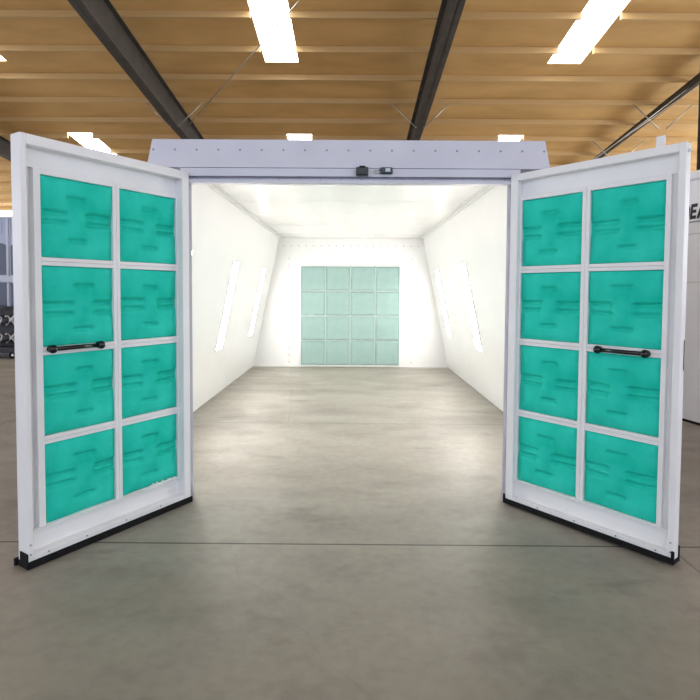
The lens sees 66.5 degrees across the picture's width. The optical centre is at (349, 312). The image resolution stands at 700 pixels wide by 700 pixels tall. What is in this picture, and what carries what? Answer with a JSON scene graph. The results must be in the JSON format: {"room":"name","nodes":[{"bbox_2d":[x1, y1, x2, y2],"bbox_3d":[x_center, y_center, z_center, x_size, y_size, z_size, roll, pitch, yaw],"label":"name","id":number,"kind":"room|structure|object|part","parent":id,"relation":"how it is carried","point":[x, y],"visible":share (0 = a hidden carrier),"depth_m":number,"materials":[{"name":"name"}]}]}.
{"room":"auto repair garage","nodes":[
{"label":"auto repair garage","id":0,"kind":"room"},
{"bbox_2d":[192,184,278,411],"bbox_3d":[-1.818,-0.078,7.853,0.616,2.736,6.972,0,2,0],"label":"wall","id":1,"kind":"structure","parent":0,"point":[222,233],"depth_m":7.39,"materials":[{"name":"white paint"}]},
{"bbox_2d":[215,260,239,351],"bbox_3d":[-1.778,-0.102,7.769,0.288,1.314,0.370,0,2,0],"label":"lamp","id":2,"kind":"object","parent":1,"relation":"attached to","point":[235,266],"visible":1,"depth_m":7.75,"materials":[{"name":"white glass"}]},
{"bbox_2d":[248,267,265,336],"bbox_3d":[-1.770,-0.202,10.167,0.288,1.314,0.370,0,2,0],"label":"lamp","id":3,"kind":"object","parent":1,"relation":"attached to","point":[263,269],"visible":1,"depth_m":10.14,"materials":[{"name":"white glass"}]},
{"bbox_2d":[206,184,494,243],"bbox_3d":[0.013,-1.373,7.802,3.031,0.118,6.951,0,2,0],"label":"trim","id":4,"kind":"structure","parent":1,"relation":"attached to","point":[282,240],"depth_m":11.27,"materials":[{"name":"white metal"}]},
{"bbox_2d":[0,354,699,699],"bbox_3d":[0.031,1.208,11.560,44.000,0.120,41.000,0,2,0],"label":"floor","id":5,"kind":"structure","parent":0,"point":[368,547],"depth_m":3.02,"materials":[{"name":"concrete"}]},
{"bbox_2d":[0,216,13,353],"bbox_3d":[-8.450,-0.698,13.739,2.300,3.400,1.250,0,2,0],"label":"tall cabinet","id":6,"kind":"object","parent":5,"relation":"on","point":[6,243],"visible":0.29,"depth_m":13.12,"materials":[{"name":"grey metal"}]},
{"bbox_3d":[-8.441,-2.341,13.069,2.300,0.060,0.050,0,2,0],"label":"cross rail","id":7,"kind":"part","parent":6,"relation":"part of","materials":[{"name":"white metal"}]},
{"bbox_3d":[-8.451,-0.828,13.133,2.300,0.150,0.050,0,2,0],"label":"cross rail","id":8,"kind":"part","parent":6,"relation":"part of","materials":[{"name":"grey metal"}]},
{"bbox_2d":[0,306,14,358],"bbox_3d":[-8.508,0.451,12.586,1.805,1.200,0.550,0,2,0],"label":"equipment cart","id":9,"kind":"object","parent":5,"relation":"on","point":[7,343],"visible":0.56,"depth_m":12.57,"materials":[{"name":"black metal"}]},
{"bbox_3d":[-8.067,0.177,12.488,0.170,0.170,0.102,0,2,0],"label":"knob","id":10,"kind":"part","parent":9,"relation":"part of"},
{"bbox_3d":[-8.070,0.597,12.505,0.170,0.170,0.102,0,2,0],"label":"knob","id":11,"kind":"part","parent":9,"relation":"part of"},
{"bbox_3d":[-8.539,0.171,12.574,1.730,0.246,0.150,0,2,0],"label":"lattice rail","id":12,"kind":"part","parent":9,"relation":"part of","materials":[{"name":"silver metal"}]},
{"bbox_3d":[-8.542,0.590,12.592,1.730,0.246,0.150,0,2,0],"label":"lattice rail","id":13,"kind":"part","parent":9,"relation":"part of","materials":[{"name":"silver metal"}]},
{"bbox_2d":[682,170,699,425],"bbox_3d":[5.459,-0.187,6.822,2.460,3.130,4.900,0,2,-13],"label":"booth","id":14,"kind":"object","parent":5,"relation":"on","point":[690,413],"visible":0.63,"depth_m":6.64,"materials":[{"name":"paint"}]},
{"bbox_2d":[696,76,699,170],"bbox_3d":[9.789,-2.904,14.756,0.300,7.952,0.300,0,2,0],"label":"column","id":15,"kind":"structure","parent":5,"relation":"on","point":[698,137],"depth_m":14.81,"materials":[{"name":"metal"}]},
{"bbox_2d":[593,73,699,158],"bbox_3d":[9.983,-6.986,11.182,0.100,5.010,39.000,0,2,0],"label":"beam","id":16,"kind":"structure","parent":15,"relation":"attached to","point":[694,81],"depth_m":17.15,"materials":[{"name":"metal"}]},
{"bbox_2d":[0,0,699,206],"bbox_3d":[0.085,-7.415,11.200,44.000,4.980,41.000,0,2,0],"label":"ceiling","id":17,"kind":"structure","parent":0,"point":[34,31],"depth_m":15.48,"materials":[{"name":"brown wood"}]},
{"bbox_2d":[0,135,10,161],"bbox_3d":[-13.219,-6.751,11.276,0.280,5.780,39.000,0,2,0],"label":"beam","id":18,"kind":"structure","parent":17,"relation":"attached to","point":[5,145],"depth_m":20.40,"materials":[{"name":"metal"}]},
{"bbox_2d":[68,133,116,154],"bbox_3d":[-10.183,-6.630,22.230,0.940,0.546,4.300,0,2,0],"label":"ceiling light","id":19,"kind":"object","parent":17,"relation":"attached to","point":[86,139],"depth_m":21.01,"materials":[{"name":"white plastic"}]},
{"bbox_2d":[248,0,297,61],"bbox_3d":[-1.930,-7.315,12.713,0.940,0.606,4.800,0,2,0],"label":"ceiling light","id":20,"kind":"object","parent":17,"relation":"attached to","point":[280,46],"depth_m":13.62,"materials":[{"name":"white plastic"}]},
{"bbox_2d":[287,134,311,139],"bbox_3d":[-1.903,-6.576,22.202,0.940,0.546,4.300,0,2,0],"label":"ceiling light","id":21,"kind":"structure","parent":17,"relation":"attached to","point":[290,136],"depth_m":20.31,"materials":[{"name":"white plastic"}]},
{"bbox_2d":[0,9,699,209],"bbox_3d":[0.083,-7.345,10.678,44.000,4.856,39.220,0,2,0],"label":"beams","id":22,"kind":"structure","parent":17,"relation":"attached to","point":[4,13],"depth_m":15.75,"materials":[{"name":"brown paint"}]},
{"bbox_2d":[144,1,698,159],"bbox_3d":[2.166,-5.769,15.897,17.578,2.506,8.280,0,2,0],"label":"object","id":23,"kind":"structure","parent":17,"relation":"attached to","point":[198,106],"depth_m":16.74,"materials":[{"name":"beige"}]},
{"bbox_2d":[498,135,523,140],"bbox_3d":[6.067,-6.525,22.175,0.940,0.546,4.300,0,2,0],"label":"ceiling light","id":24,"kind":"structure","parent":17,"relation":"attached to","point":[501,137],"depth_m":20.27,"materials":[{"name":"white plastic"}]},
{"bbox_2d":[548,0,629,62],"bbox_3d":[6.040,-7.264,12.686,0.940,0.606,4.800,0,2,0],"label":"ceiling light","id":25,"kind":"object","parent":17,"relation":"attached to","point":[598,15],"depth_m":13.55,"materials":[{"name":"white plastic"}]},
{"bbox_2d":[189,177,510,500],"bbox_3d":[-0.008,0.084,4.237,4.262,2.736,0.255,0,2,0],"label":"door frame","id":26,"kind":"structure","parent":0,"point":[190,185],"depth_m":4.12,"materials":[{"name":"paint"}]},
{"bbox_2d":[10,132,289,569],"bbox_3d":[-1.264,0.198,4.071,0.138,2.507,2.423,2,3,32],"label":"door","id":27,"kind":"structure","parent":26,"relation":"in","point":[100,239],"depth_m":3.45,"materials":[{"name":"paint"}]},
{"bbox_3d":[-1.779,0.217,3.195,0.057,0.053,0.053,2,3,32],"label":"handle mount","id":28,"kind":"part","parent":27,"relation":"part of","materials":[{"name":"black metal"}]},
{"bbox_3d":[-1.694,0.212,3.325,0.027,0.027,0.309,2,3,32],"label":"pull handle","id":29,"kind":"part","parent":27,"relation":"part of","materials":[{"name":"black metal"}]},
{"bbox_3d":[-1.607,-0.920,3.528,0.025,0.113,1.100,2,3,32],"label":"panel","id":30,"kind":"part","parent":27,"relation":"part of","materials":[{"name":"paint"}]},
{"bbox_3d":[-1.613,0.207,3.456,0.057,0.053,0.053,2,3,32],"label":"handle mount","id":31,"kind":"part","parent":27,"relation":"part of","materials":[{"name":"black metal"}]},
{"bbox_3d":[-1.578,-1.005,3.506,0.105,0.060,1.100,2,3,32],"label":"rail","id":32,"kind":"part","parent":27,"relation":"part of","materials":[{"name":"metal"}]},
{"bbox_3d":[-1.604,1.329,3.611,0.065,0.125,1.100,2,3,32],"label":"kick panel","id":33,"kind":"part","parent":27,"relation":"part of","materials":[{"name":"paint"}]},
{"bbox_3d":[-1.594,1.414,3.607,0.105,0.044,1.100,2,3,32],"label":"rail","id":34,"kind":"part","parent":27,"relation":"part of","materials":[{"name":"metal"}]},
{"bbox_2d":[148,139,549,185],"bbox_3d":[-0.013,-1.141,4.133,3.030,0.324,0.260,0,2,0],"label":"door header","id":35,"kind":"structure","parent":26,"relation":"attached to","point":[207,161],"depth_m":4.01,"materials":[{"name":"paint"}]},
{"bbox_2d":[356,166,367,175],"bbox_3d":[0.091,-1.060,3.981,0.092,0.074,0.061,0,2,0],"label":"roller catch","id":36,"kind":"object","parent":26,"relation":"attached to","point":[361,170],"visible":1,"depth_m":3.96,"materials":[{"name":"black metal"}]},
{"bbox_2d":[374,167,392,173],"bbox_3d":[0.248,-1.064,3.994,0.143,0.048,0.034,0,2,0],"label":"latch keeper","id":37,"kind":"object","parent":26,"relation":"attached to","point":[383,170],"visible":1,"depth_m":3.98,"materials":[{"name":"grey metal"}]},
{"bbox_2d":[503,135,692,564],"bbox_3d":[1.582,0.197,3.590,0.107,2.559,1.214,-2,3,-38],"label":"door","id":38,"kind":"structure","parent":26,"relation":"in","point":[599,247],"depth_m":3.50,"materials":[{"name":"paint"}]},
{"bbox_3d":[1.587,1.429,3.639,0.066,0.038,1.076,-2,3,-38],"label":"rail","id":39,"kind":"part","parent":38,"relation":"part of","materials":[{"name":"metal"}]},
{"bbox_3d":[1.590,1.348,3.637,0.045,0.125,1.076,-2,3,-38],"label":"kick panel","id":40,"kind":"part","parent":38,"relation":"part of","materials":[{"name":"paint"}]},
{"bbox_3d":[1.623,0.241,3.502,0.057,0.053,0.053,-2,3,-38],"label":"handle mount","id":41,"kind":"part","parent":38,"relation":"part of","materials":[{"name":"black metal"}]},
{"bbox_3d":[1.602,-0.982,3.538,0.066,0.051,1.076,-2,3,-38],"label":"rail","id":42,"kind":"part","parent":38,"relation":"part of","materials":[{"name":"metal"}]},
{"bbox_3d":[1.619,-0.900,3.556,0.005,0.113,1.076,-2,3,-38],"label":"panel","id":43,"kind":"part","parent":38,"relation":"part of","materials":[{"name":"paint"}]},
{"bbox_3d":[1.714,0.247,3.385,0.027,0.027,0.296,-2,3,-38],"label":"pull handle","id":44,"kind":"part","parent":38,"relation":"part of","materials":[{"name":"black metal"}]},
{"bbox_3d":[1.808,0.252,3.271,0.057,0.053,0.053,-2,3,-38],"label":"handle mount","id":45,"kind":"part","parent":38,"relation":"part of","materials":[{"name":"black metal"}]},
{"bbox_2d":[212,184,488,238],"bbox_3d":[0.014,-1.458,7.814,3.131,0.053,7.022,0,2,0],"label":"ceiling","id":46,"kind":"structure","parent":0,"point":[290,211],"depth_m":7.08,"materials":[{"name":"paint"}]},
{"bbox_2d":[253,238,447,367],"bbox_3d":[0.018,-0.213,11.354,4.262,2.736,0.053,0,2,0],"label":"wall","id":47,"kind":"structure","parent":0,"point":[421,341],"depth_m":11.33,"materials":[{"name":"white paint"}]},
{"bbox_2d":[300,265,400,366],"bbox_3d":[0.003,0.069,11.317,2.140,2.145,0.048,0,2,0],"label":"exhaust filter panel","id":48,"kind":"object","parent":47,"relation":"attached to","point":[350,315],"visible":1,"depth_m":11.30,"materials":[{"name":"teal fabric"}]},
{"bbox_2d":[423,186,506,410],"bbox_3d":[1.828,-0.055,7.841,0.616,2.736,6.972,0,2,0],"label":"wall","id":49,"kind":"structure","parent":0,"point":[476,236],"depth_m":7.48,"materials":[{"name":"white paint"}]},
{"bbox_2d":[435,269,451,337],"bbox_3d":[1.797,-0.185,10.305,0.288,1.314,0.370,0,2,0],"label":"lamp","id":50,"kind":"object","parent":49,"relation":"attached to","point":[436,270],"visible":1,"depth_m":10.29,"materials":[{"name":"white glass"}]},
{"bbox_2d":[460,262,482,352],"bbox_3d":[1.788,-0.085,7.897,0.288,1.314,0.370,0,2,0],"label":"lamp","id":51,"kind":"object","parent":49,"relation":"attached to","point":[463,267],"visible":1,"depth_m":7.87,"materials":[{"name":"white glass"}]},
{"bbox_3d":[0.122,-2.816,30.989,44.000,6.300,0.240,0,2,0],"label":"wall","id":52,"kind":"structure","parent":0,"visible":0},
{"bbox_2d":[0,211,11,215],"bbox_3d":[0.139,-5.487,30.848,44.000,0.550,0.060,0,2,0],"label":"window","id":53,"kind":"structure","parent":52,"relation":"in","point":[2,213],"depth_m":30.88,"materials":[{"name":"white glass"}]},
{"bbox_2d":[68,0,203,138],"bbox_3d":[-5.669,-6.702,11.251,0.280,5.780,39.000,0,2,0],"label":"beam","id":54,"kind":"structure","parent":52,"relation":"attached to","point":[100,16],"depth_m":13.85,"materials":[{"name":"metal"}]},
{"bbox_2d":[406,0,465,139],"bbox_3d":[2.231,-6.651,11.224,0.280,5.780,39.000,0,2,0],"label":"beam","id":55,"kind":"structure","parent":52,"relation":"attached to","point":[450,11],"depth_m":13.70,"materials":[{"name":"metal"}]}
]}

